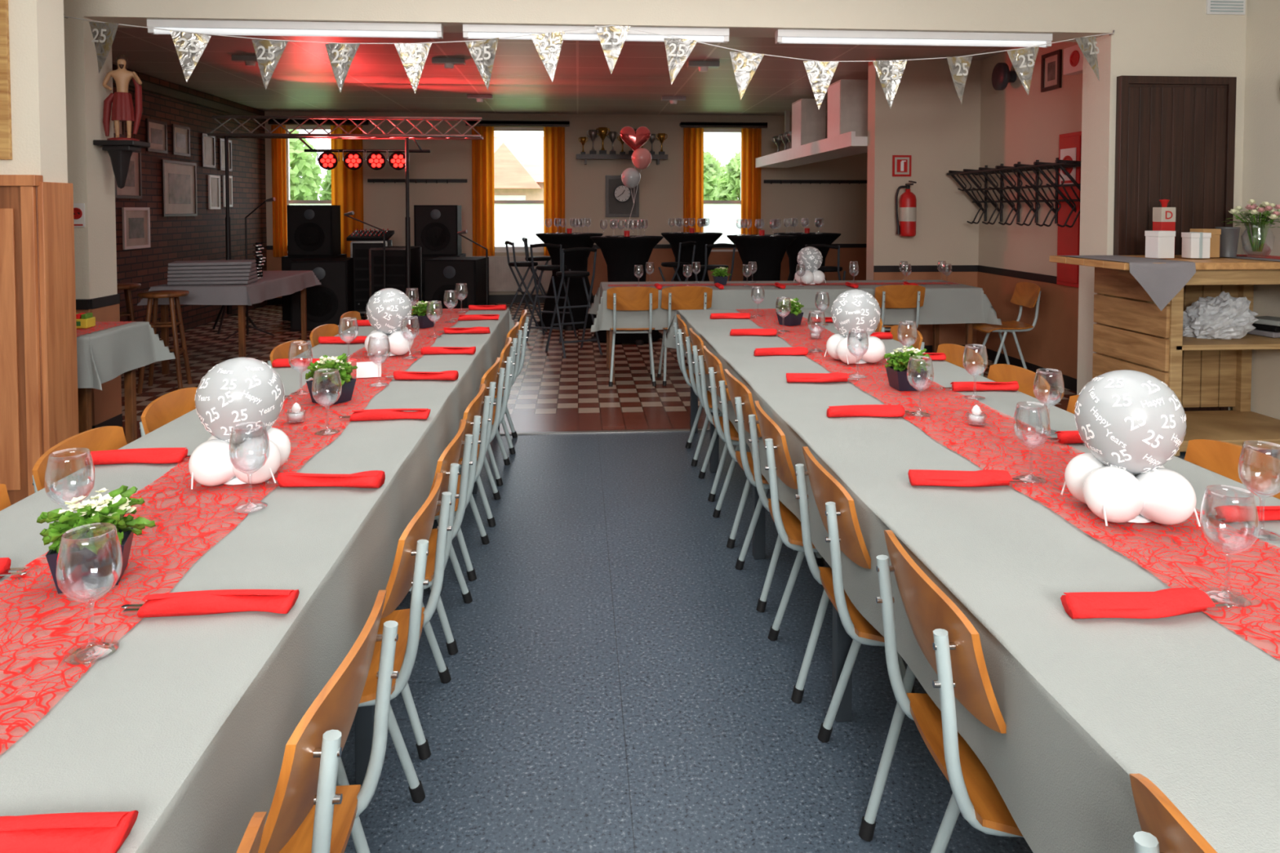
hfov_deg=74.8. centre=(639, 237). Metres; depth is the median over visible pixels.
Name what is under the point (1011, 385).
napkin
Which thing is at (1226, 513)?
napkin
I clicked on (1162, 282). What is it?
cloth
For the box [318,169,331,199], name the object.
tree
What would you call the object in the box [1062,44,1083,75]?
alarm box
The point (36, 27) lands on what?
wall pier
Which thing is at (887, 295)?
dining chair
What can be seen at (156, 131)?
picture frame
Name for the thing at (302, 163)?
tree
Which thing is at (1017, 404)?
wine glass
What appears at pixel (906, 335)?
dining chair
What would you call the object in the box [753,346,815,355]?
napkin
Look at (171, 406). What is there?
dining chair
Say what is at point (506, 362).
dining chair
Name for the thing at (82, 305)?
trim
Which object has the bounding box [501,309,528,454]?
dining chair
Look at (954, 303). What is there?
tablecloth
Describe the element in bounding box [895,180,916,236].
fire extinguisher
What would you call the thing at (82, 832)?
napkin
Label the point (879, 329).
dining chair
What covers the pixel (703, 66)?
ceiling spotlight
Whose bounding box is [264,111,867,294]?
wall
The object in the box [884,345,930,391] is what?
potted primrose
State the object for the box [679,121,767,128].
curtain rod
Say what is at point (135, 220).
picture frame
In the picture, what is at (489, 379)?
dining chair
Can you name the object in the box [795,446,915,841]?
dining chair
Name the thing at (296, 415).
tealight holder
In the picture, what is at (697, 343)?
dining chair
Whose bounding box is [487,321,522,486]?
dining chair
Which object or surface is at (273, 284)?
tablecloth
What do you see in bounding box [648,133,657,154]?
trophy
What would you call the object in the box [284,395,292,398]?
napkin
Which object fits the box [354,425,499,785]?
dining table
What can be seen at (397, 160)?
spotlight
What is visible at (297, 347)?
dining chair
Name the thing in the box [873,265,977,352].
trim
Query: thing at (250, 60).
ceiling spotlight
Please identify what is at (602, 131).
trophy
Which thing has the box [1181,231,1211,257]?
gift box
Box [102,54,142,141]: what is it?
statue
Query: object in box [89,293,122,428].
trim
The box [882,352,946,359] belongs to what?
napkin
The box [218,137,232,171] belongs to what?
picture frame
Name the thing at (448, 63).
ceiling spotlight
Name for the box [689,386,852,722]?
dining table
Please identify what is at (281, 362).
napkin
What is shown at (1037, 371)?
wine glass
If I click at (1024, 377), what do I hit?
dining chair
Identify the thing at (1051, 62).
picture frame
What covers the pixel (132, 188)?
picture frame
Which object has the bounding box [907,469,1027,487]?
napkin
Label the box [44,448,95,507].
wine glass
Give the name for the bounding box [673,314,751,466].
dining chair
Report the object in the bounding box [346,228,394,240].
mixer
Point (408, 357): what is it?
wine glass
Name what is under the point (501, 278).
radiator
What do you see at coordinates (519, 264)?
bar stool
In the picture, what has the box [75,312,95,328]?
snack box
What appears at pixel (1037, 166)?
coat rack
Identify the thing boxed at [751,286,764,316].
wine glass
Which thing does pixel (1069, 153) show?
no smoking sign
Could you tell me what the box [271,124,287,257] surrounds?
curtain
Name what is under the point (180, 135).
picture frame
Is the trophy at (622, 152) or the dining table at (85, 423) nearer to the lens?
the dining table at (85, 423)
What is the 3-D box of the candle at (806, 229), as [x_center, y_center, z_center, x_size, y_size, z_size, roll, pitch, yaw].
[2.010,-0.084,10.079,0.066,0.060,0.066,0,2,-4]
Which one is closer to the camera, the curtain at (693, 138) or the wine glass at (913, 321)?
the wine glass at (913, 321)
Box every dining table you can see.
[77,368,137,444]
[160,288,306,374]
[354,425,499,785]
[606,323,973,382]
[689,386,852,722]
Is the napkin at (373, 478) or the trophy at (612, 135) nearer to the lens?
the napkin at (373, 478)
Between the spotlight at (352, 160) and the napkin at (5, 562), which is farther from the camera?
the spotlight at (352, 160)
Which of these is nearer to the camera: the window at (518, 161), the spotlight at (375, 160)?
the spotlight at (375, 160)
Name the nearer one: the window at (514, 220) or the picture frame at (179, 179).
the picture frame at (179, 179)
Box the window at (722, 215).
[703,128,741,251]
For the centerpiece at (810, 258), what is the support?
on the table runner at (877, 283)
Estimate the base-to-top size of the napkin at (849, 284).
0.031 m
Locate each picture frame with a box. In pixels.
[0,0,12,159]
[113,120,124,137]
[115,151,142,198]
[121,207,150,249]
[145,118,167,153]
[160,159,197,216]
[171,123,190,156]
[200,133,215,168]
[208,174,220,208]
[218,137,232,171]
[222,175,232,206]
[1040,48,1062,92]
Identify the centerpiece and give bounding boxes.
[188,357,290,489]
[364,288,413,356]
[793,246,826,284]
[824,288,887,364]
[1061,369,1200,526]
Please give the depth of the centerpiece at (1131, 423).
1.68 m
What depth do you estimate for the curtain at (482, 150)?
12.26 m
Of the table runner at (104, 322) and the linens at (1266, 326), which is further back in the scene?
the linens at (1266, 326)
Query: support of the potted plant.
on the table runner at (56, 632)
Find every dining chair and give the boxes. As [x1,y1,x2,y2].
[0,484,11,511]
[31,426,127,492]
[139,386,197,436]
[236,812,266,852]
[257,590,398,852]
[267,340,307,368]
[306,324,339,349]
[336,472,451,852]
[337,311,361,333]
[400,419,472,760]
[430,383,490,655]
[453,357,505,581]
[475,337,515,527]
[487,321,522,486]
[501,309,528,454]
[607,286,658,386]
[657,285,712,386]
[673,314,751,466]
[685,328,728,502]
[697,345,751,548]
[719,368,825,613]
[748,400,915,703]
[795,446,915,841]
[874,284,925,330]
[875,317,884,332]
[875,529,1023,852]
[889,324,924,350]
[937,343,984,376]
[973,282,1040,368]
[986,364,1050,403]
[1066,395,1079,414]
[1128,773,1217,852]
[1184,439,1279,499]
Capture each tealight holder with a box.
[285,402,306,422]
[809,327,821,338]
[966,404,986,425]
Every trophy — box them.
[578,137,587,154]
[586,129,599,154]
[595,127,609,154]
[606,131,618,154]
[617,134,625,154]
[628,128,636,154]
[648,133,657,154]
[656,133,666,154]
[771,136,782,151]
[777,133,788,150]
[783,131,791,148]
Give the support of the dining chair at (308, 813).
on the floor at (617, 684)
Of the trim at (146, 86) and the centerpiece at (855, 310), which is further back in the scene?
the trim at (146, 86)
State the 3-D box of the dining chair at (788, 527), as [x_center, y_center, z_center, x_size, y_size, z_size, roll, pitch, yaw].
[0.573,0.917,2.546,0.446,0.798,0.400,0,2,-2]
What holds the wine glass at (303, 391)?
on the table runner at (56, 632)
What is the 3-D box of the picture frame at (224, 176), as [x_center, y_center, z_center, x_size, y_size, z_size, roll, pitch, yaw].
[-5.301,-0.596,10.773,0.020,0.400,0.250,0,2,-4]
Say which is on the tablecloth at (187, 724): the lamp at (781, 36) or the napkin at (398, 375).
the napkin at (398, 375)
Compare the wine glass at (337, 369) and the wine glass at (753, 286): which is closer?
the wine glass at (337, 369)
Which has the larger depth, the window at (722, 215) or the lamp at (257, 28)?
the window at (722, 215)
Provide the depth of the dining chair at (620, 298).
6.52 m
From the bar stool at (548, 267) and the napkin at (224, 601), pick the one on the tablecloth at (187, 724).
the napkin at (224, 601)
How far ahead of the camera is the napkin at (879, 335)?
4.14 m
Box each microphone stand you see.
[224,196,275,339]
[343,211,386,288]
[457,229,488,305]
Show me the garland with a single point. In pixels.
(189, 46)
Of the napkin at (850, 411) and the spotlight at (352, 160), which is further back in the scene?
the spotlight at (352, 160)
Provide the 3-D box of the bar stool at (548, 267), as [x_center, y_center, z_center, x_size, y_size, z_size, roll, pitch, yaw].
[-0.948,0.573,8.971,0.404,1.039,0.482,1,2,17]
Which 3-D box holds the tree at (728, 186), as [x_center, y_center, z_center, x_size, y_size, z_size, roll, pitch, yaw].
[3.019,-0.763,21.264,2.321,3.267,2.301,1,2,24]
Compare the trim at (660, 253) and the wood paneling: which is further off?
the trim at (660, 253)
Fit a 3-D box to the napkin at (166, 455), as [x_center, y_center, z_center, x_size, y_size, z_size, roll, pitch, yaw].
[-1.261,0.557,2.132,0.275,0.031,0.060,0,2,-3]
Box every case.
[350,239,392,316]
[368,245,422,306]
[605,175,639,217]
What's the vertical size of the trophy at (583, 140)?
0.266 m
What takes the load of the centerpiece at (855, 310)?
on the table runner at (1175, 539)
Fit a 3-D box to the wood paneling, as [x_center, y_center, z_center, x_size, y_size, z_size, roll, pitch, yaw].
[-3.445,0.491,3.845,1.495,1.550,0.260,0,2,-4]
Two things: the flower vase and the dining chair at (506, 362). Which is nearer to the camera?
the dining chair at (506, 362)
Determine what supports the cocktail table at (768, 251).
on the floor at (552, 392)
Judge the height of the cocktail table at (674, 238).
1.100 m
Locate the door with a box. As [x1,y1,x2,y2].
[1113,75,1236,411]
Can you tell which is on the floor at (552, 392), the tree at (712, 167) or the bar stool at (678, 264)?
the bar stool at (678, 264)
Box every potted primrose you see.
[305,353,357,405]
[409,300,439,328]
[711,266,731,284]
[775,297,804,325]
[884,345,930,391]
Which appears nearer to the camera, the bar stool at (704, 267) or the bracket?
the bracket
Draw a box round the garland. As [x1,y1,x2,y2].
[63,12,1115,109]
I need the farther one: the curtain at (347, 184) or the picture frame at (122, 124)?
the curtain at (347, 184)
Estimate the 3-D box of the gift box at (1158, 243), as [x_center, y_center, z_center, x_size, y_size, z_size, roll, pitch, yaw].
[3.082,0.040,4.966,0.116,0.160,0.106,0,2,-10]
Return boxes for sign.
[73,203,84,226]
[892,155,911,176]
[1059,147,1075,184]
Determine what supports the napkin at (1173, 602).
on the tablecloth at (1189, 705)
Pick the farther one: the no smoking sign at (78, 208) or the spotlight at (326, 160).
the spotlight at (326, 160)
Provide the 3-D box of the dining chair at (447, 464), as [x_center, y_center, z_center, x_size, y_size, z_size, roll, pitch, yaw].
[-0.697,0.926,2.288,0.445,0.798,0.400,0,2,-4]
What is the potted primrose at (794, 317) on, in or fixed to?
on the table runner at (1175, 539)
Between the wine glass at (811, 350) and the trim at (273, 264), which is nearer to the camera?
the wine glass at (811, 350)
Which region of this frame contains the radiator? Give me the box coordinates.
[466,255,551,291]
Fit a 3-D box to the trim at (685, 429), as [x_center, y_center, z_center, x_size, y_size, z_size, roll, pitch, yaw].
[-0.120,1.215,5.248,6.330,0.006,0.035,0,2,-4]
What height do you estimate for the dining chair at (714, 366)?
0.798 m
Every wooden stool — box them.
[116,283,141,373]
[137,289,192,393]
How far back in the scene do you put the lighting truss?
9.53 m
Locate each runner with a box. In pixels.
[0,308,468,753]
[76,321,129,337]
[608,282,957,286]
[737,308,1279,658]
[1236,254,1279,258]
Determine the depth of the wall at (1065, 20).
5.26 m
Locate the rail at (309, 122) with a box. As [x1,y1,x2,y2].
[267,119,370,124]
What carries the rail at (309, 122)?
attached to the wall at (842, 207)
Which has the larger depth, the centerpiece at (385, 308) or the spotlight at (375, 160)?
the spotlight at (375, 160)
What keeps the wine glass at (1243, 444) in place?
on the tablecloth at (1189, 705)
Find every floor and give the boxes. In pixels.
[120,302,1076,439]
[340,431,1279,852]
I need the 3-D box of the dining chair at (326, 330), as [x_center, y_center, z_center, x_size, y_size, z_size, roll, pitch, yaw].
[-1.438,0.854,4.327,0.445,0.798,0.400,0,2,-2]
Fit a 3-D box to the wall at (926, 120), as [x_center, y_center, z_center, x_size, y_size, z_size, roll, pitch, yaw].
[3.153,-0.281,8.050,1.920,2.800,0.200,0,2,-4]
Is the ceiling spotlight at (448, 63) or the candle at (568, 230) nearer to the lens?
the ceiling spotlight at (448, 63)
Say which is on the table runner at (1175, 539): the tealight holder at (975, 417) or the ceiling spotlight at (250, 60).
the tealight holder at (975, 417)
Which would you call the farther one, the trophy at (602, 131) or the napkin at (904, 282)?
the trophy at (602, 131)
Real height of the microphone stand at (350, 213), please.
1.370 m
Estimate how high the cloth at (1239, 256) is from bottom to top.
0.200 m
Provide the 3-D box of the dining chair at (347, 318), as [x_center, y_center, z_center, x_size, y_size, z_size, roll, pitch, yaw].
[-1.497,0.835,4.887,0.445,0.798,0.400,0,2,-5]
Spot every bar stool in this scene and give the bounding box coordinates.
[504,240,547,332]
[517,237,551,321]
[526,243,577,342]
[545,247,602,358]
[658,240,697,281]
[693,243,735,281]
[804,244,845,280]
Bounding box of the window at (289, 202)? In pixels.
[285,125,331,253]
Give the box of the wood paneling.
[0,174,79,505]
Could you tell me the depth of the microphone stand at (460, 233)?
9.21 m
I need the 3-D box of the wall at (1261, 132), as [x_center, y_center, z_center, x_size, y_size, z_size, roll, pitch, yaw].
[4.353,-0.151,1.472,0.200,3.000,8.100,0,2,-4]
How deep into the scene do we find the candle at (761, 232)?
9.20 m
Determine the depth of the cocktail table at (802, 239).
9.88 m
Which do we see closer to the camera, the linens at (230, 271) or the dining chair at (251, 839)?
the dining chair at (251, 839)
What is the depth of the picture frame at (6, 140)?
3.76 m
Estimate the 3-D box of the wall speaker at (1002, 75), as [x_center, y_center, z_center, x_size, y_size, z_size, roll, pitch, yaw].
[3.195,-1.406,7.312,0.140,0.240,0.240,0,2,-4]
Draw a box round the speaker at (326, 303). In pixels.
[289,257,353,331]
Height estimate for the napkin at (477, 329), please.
0.031 m
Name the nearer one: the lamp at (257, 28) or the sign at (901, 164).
the lamp at (257, 28)
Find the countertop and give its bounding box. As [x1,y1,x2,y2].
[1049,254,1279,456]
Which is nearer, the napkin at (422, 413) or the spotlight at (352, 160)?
the napkin at (422, 413)
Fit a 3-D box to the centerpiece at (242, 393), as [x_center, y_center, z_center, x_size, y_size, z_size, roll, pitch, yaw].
[-0.949,0.429,1.992,0.198,0.289,0.198,0,2,-9]
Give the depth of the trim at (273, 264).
12.15 m
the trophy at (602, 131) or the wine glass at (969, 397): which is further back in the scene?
the trophy at (602, 131)
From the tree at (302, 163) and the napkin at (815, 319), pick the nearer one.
the napkin at (815, 319)
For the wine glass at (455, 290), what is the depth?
4.75 m
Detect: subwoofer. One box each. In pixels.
[281,253,346,320]
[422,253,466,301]
[423,256,488,308]
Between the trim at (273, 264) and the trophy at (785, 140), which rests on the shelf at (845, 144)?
the trophy at (785, 140)
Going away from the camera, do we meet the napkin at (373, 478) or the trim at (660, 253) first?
the napkin at (373, 478)
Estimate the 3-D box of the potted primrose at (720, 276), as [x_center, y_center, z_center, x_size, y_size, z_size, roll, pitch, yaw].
[0.685,0.322,7.086,0.177,0.149,0.164,0,2,-4]
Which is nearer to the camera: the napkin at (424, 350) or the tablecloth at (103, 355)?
the napkin at (424, 350)
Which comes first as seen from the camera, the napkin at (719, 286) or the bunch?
the napkin at (719, 286)
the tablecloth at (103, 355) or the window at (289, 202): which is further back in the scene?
the window at (289, 202)
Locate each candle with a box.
[566,228,572,233]
[623,231,630,236]
[688,227,694,232]
[759,230,764,235]
[804,227,809,233]
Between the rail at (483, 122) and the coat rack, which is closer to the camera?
the coat rack
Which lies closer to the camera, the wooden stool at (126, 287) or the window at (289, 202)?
the wooden stool at (126, 287)
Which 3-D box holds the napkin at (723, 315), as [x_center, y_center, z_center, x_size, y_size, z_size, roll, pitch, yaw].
[0.548,0.460,4.921,0.275,0.031,0.061,0,2,0]
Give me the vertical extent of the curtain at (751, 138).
1.895 m
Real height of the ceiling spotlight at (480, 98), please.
0.090 m
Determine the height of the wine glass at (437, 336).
0.178 m
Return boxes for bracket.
[93,139,150,188]
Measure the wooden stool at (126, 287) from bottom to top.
0.759 m
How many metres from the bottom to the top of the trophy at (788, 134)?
0.308 m
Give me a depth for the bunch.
9.42 m
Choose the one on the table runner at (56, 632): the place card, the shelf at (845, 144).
the place card
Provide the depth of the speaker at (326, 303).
9.59 m
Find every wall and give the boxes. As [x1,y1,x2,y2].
[63,0,1246,410]
[111,63,266,337]
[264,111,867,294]
[866,58,981,279]
[977,41,1082,275]
[1240,0,1279,419]
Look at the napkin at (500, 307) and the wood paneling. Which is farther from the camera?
the napkin at (500, 307)
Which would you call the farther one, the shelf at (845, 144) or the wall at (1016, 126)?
the shelf at (845, 144)
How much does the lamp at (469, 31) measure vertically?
0.080 m
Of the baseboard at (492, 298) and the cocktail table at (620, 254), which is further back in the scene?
the baseboard at (492, 298)
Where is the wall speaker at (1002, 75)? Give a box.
[991,62,1017,90]
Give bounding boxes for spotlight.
[231,54,257,66]
[317,149,339,169]
[342,149,364,169]
[365,150,387,169]
[387,150,405,169]
[431,57,466,68]
[466,93,492,102]
[661,96,685,104]
[687,61,719,71]
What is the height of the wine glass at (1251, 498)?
0.178 m
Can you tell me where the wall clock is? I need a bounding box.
[613,184,631,202]
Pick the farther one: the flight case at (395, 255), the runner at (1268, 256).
the flight case at (395, 255)
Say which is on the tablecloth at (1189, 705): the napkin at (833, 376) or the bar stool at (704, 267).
the napkin at (833, 376)
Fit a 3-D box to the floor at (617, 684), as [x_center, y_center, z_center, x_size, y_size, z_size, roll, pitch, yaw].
[0.222,1.412,1.119,8.800,0.100,8.300,0,2,-4]
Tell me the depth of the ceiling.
8.89 m
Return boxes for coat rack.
[946,157,1080,227]
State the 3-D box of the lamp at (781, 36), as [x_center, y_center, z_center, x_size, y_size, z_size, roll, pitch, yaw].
[1.764,-1.277,5.384,1.800,0.080,0.080,0,2,-4]
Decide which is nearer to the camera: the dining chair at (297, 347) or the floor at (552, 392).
the dining chair at (297, 347)
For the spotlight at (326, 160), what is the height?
0.243 m
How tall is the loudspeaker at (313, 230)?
0.640 m
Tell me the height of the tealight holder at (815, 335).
0.058 m
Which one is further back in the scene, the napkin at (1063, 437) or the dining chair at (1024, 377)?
the dining chair at (1024, 377)
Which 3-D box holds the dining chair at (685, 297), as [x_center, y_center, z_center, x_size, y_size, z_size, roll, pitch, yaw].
[0.349,0.770,6.752,0.400,0.798,0.445,0,2,-6]
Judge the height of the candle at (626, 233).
0.060 m
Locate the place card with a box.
[356,360,381,377]
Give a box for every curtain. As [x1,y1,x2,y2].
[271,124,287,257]
[330,124,363,257]
[471,126,494,256]
[543,126,564,256]
[683,127,703,232]
[741,128,761,234]
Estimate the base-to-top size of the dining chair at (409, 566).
0.798 m
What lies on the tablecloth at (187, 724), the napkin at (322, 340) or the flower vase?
the napkin at (322, 340)
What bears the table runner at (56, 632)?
on the tablecloth at (187, 724)
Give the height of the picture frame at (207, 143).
0.400 m
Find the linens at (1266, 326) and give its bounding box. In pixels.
[1247,315,1279,337]
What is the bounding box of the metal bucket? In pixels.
[1215,226,1240,257]
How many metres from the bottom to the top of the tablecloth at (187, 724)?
0.263 m
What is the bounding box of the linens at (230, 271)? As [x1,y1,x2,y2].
[167,259,257,284]
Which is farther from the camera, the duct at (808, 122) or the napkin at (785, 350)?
the duct at (808, 122)
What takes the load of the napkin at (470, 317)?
on the tablecloth at (187, 724)
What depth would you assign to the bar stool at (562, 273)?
8.03 m
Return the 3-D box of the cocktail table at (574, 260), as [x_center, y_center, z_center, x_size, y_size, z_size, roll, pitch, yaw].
[-0.839,0.502,9.989,0.743,1.100,0.743,2,3,39]
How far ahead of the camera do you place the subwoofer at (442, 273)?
9.78 m
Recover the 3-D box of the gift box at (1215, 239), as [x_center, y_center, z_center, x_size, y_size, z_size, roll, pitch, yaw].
[3.406,0.032,5.050,0.116,0.170,0.106,0,2,-7]
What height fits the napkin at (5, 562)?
0.032 m
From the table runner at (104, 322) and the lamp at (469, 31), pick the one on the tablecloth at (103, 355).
the table runner at (104, 322)
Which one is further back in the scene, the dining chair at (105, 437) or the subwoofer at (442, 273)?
the subwoofer at (442, 273)
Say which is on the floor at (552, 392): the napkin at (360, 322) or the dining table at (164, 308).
the dining table at (164, 308)
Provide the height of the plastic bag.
0.274 m
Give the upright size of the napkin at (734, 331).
0.031 m
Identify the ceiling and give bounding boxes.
[111,26,1016,115]
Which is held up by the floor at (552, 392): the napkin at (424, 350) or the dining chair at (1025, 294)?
the dining chair at (1025, 294)
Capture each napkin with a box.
[0,557,26,578]
[0,810,138,852]
[84,447,191,465]
[121,589,299,617]
[264,470,385,488]
[271,358,319,367]
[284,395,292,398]
[318,335,367,343]
[338,408,430,421]
[352,320,371,325]
[385,370,458,380]
[413,346,475,354]
[436,326,490,333]
[451,314,499,320]
[464,304,506,310]
[654,283,662,289]
[710,312,756,319]
[714,282,724,288]
[729,328,783,335]
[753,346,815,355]
[774,282,786,288]
[786,372,858,382]
[804,316,832,322]
[826,404,915,417]
[844,281,858,288]
[870,332,893,338]
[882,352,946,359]
[902,281,919,285]
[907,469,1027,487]
[940,381,1019,391]
[1042,431,1084,444]
[1060,587,1231,618]
[1201,505,1279,523]
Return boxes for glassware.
[252,242,266,278]
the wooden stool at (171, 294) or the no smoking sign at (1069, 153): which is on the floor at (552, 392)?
the wooden stool at (171, 294)
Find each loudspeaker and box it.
[287,204,341,256]
[413,204,462,255]
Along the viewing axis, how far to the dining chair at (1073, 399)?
2.79 m
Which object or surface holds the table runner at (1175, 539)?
on the tablecloth at (1189, 705)
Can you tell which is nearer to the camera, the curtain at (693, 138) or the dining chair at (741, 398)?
the dining chair at (741, 398)
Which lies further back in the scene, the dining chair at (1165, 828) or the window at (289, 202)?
the window at (289, 202)
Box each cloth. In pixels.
[1062,255,1195,311]
[1219,254,1279,261]
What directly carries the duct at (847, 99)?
on the shelf at (845, 144)
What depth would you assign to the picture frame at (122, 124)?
8.27 m
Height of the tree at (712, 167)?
3.463 m
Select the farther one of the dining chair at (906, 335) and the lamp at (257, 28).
the lamp at (257, 28)
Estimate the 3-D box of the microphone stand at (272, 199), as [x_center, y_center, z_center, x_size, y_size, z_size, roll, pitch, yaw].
[-4.182,0.320,9.133,0.507,1.520,0.495,0,2,-4]
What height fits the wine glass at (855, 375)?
0.178 m
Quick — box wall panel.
[1056,131,1081,288]
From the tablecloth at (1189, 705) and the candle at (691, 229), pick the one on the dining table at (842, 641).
the tablecloth at (1189, 705)
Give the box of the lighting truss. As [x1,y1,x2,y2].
[207,115,483,334]
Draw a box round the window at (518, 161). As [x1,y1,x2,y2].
[493,130,543,199]
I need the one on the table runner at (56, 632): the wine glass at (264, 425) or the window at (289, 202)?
the wine glass at (264, 425)
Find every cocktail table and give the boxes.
[535,232,603,330]
[590,235,663,345]
[661,231,722,281]
[726,234,797,280]
[773,232,840,280]
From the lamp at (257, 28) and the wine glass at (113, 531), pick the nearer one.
the wine glass at (113, 531)
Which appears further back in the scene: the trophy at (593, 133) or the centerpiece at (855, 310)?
the trophy at (593, 133)
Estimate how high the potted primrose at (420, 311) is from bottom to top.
0.142 m
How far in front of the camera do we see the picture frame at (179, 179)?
9.46 m
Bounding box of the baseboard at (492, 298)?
[488,294,545,302]
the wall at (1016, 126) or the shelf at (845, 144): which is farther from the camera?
the shelf at (845, 144)
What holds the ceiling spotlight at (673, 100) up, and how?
attached to the ceiling
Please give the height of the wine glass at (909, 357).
0.178 m
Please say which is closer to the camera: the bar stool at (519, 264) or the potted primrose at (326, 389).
the potted primrose at (326, 389)
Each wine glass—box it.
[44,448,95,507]
[55,522,122,662]
[228,422,270,510]
[288,341,313,395]
[311,368,342,433]
[337,318,358,361]
[367,334,390,386]
[400,315,419,359]
[426,300,442,337]
[443,289,457,322]
[454,283,467,312]
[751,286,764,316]
[775,297,791,332]
[807,311,825,351]
[814,292,829,325]
[847,328,868,377]
[897,320,917,345]
[906,356,933,414]
[962,343,987,399]
[1013,402,1050,480]
[1033,368,1064,431]
[1200,485,1259,602]
[1237,440,1279,536]
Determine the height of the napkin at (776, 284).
0.031 m
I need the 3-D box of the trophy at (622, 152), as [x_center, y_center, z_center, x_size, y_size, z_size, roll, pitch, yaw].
[-0.257,-1.362,12.355,0.151,0.297,0.102,0,2,-4]
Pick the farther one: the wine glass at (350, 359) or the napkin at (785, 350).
the napkin at (785, 350)
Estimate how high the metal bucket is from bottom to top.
0.180 m
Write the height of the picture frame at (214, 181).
0.420 m
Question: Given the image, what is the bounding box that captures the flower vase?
[1222,199,1279,257]
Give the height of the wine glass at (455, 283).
0.178 m
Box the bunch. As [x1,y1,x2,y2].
[619,125,651,227]
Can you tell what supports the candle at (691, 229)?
on the cocktail table at (674, 238)
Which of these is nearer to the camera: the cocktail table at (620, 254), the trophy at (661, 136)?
the cocktail table at (620, 254)
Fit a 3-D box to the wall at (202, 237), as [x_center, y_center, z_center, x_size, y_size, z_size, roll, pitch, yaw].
[-5.253,-0.301,8.630,0.200,2.800,7.000,0,2,-4]
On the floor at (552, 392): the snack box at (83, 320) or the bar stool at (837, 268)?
the bar stool at (837, 268)
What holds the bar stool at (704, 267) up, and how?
on the floor at (552, 392)
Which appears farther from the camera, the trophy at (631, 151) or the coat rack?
the trophy at (631, 151)
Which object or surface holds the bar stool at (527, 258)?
on the floor at (552, 392)
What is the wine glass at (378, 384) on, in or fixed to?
on the table runner at (56, 632)
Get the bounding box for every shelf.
[576,154,667,164]
[755,111,867,168]
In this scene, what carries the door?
in the wall at (1065, 20)
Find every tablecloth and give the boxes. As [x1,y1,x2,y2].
[0,308,522,852]
[76,321,175,390]
[137,270,321,305]
[587,280,1001,332]
[662,308,1279,852]
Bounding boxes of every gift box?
[1144,230,1175,257]
[1152,199,1176,231]
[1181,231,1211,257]
[1190,228,1221,257]
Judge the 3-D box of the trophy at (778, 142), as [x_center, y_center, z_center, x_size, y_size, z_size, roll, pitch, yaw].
[1.922,-1.252,11.637,0.143,0.308,0.140,2,3,40]
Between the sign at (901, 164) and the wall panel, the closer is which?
the wall panel
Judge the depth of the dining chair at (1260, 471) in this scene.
2.13 m
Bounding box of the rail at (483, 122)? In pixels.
[465,120,569,126]
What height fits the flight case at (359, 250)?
0.992 m
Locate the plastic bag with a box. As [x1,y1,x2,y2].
[1182,291,1258,339]
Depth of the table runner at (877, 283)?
7.10 m
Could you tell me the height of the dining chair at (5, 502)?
0.798 m
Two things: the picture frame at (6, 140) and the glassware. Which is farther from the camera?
the glassware
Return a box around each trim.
[75,298,92,421]
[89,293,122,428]
[112,77,266,122]
[266,245,350,304]
[479,428,709,435]
[586,244,866,298]
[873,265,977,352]
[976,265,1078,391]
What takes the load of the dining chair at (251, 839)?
on the floor at (617, 684)
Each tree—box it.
[288,129,322,199]
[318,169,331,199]
[703,146,726,200]
[712,151,740,200]
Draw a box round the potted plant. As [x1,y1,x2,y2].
[36,484,155,593]
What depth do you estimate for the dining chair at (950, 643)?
1.35 m
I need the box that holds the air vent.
[1205,0,1245,14]
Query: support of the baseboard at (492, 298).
attached to the wall at (842, 207)
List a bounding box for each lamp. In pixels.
[146,18,443,39]
[462,24,728,43]
[774,29,1052,48]
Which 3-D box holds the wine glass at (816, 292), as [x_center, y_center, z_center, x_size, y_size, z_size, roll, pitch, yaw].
[1.010,0.393,4.644,0.081,0.178,0.081,0,2,-4]
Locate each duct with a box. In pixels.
[791,98,826,147]
[826,79,867,137]
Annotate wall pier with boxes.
[0,0,67,182]
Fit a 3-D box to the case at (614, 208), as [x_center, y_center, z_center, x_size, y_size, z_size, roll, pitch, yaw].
[-0.264,-0.616,12.477,0.500,0.620,0.045,0,2,-4]
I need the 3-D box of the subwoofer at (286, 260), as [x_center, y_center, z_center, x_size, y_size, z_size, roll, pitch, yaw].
[-4.165,0.626,10.740,0.623,0.800,0.620,0,2,-2]
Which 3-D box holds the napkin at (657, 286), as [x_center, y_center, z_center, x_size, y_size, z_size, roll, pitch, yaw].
[0.152,0.393,6.806,0.067,0.032,0.275,0,2,-4]
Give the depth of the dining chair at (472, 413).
2.65 m

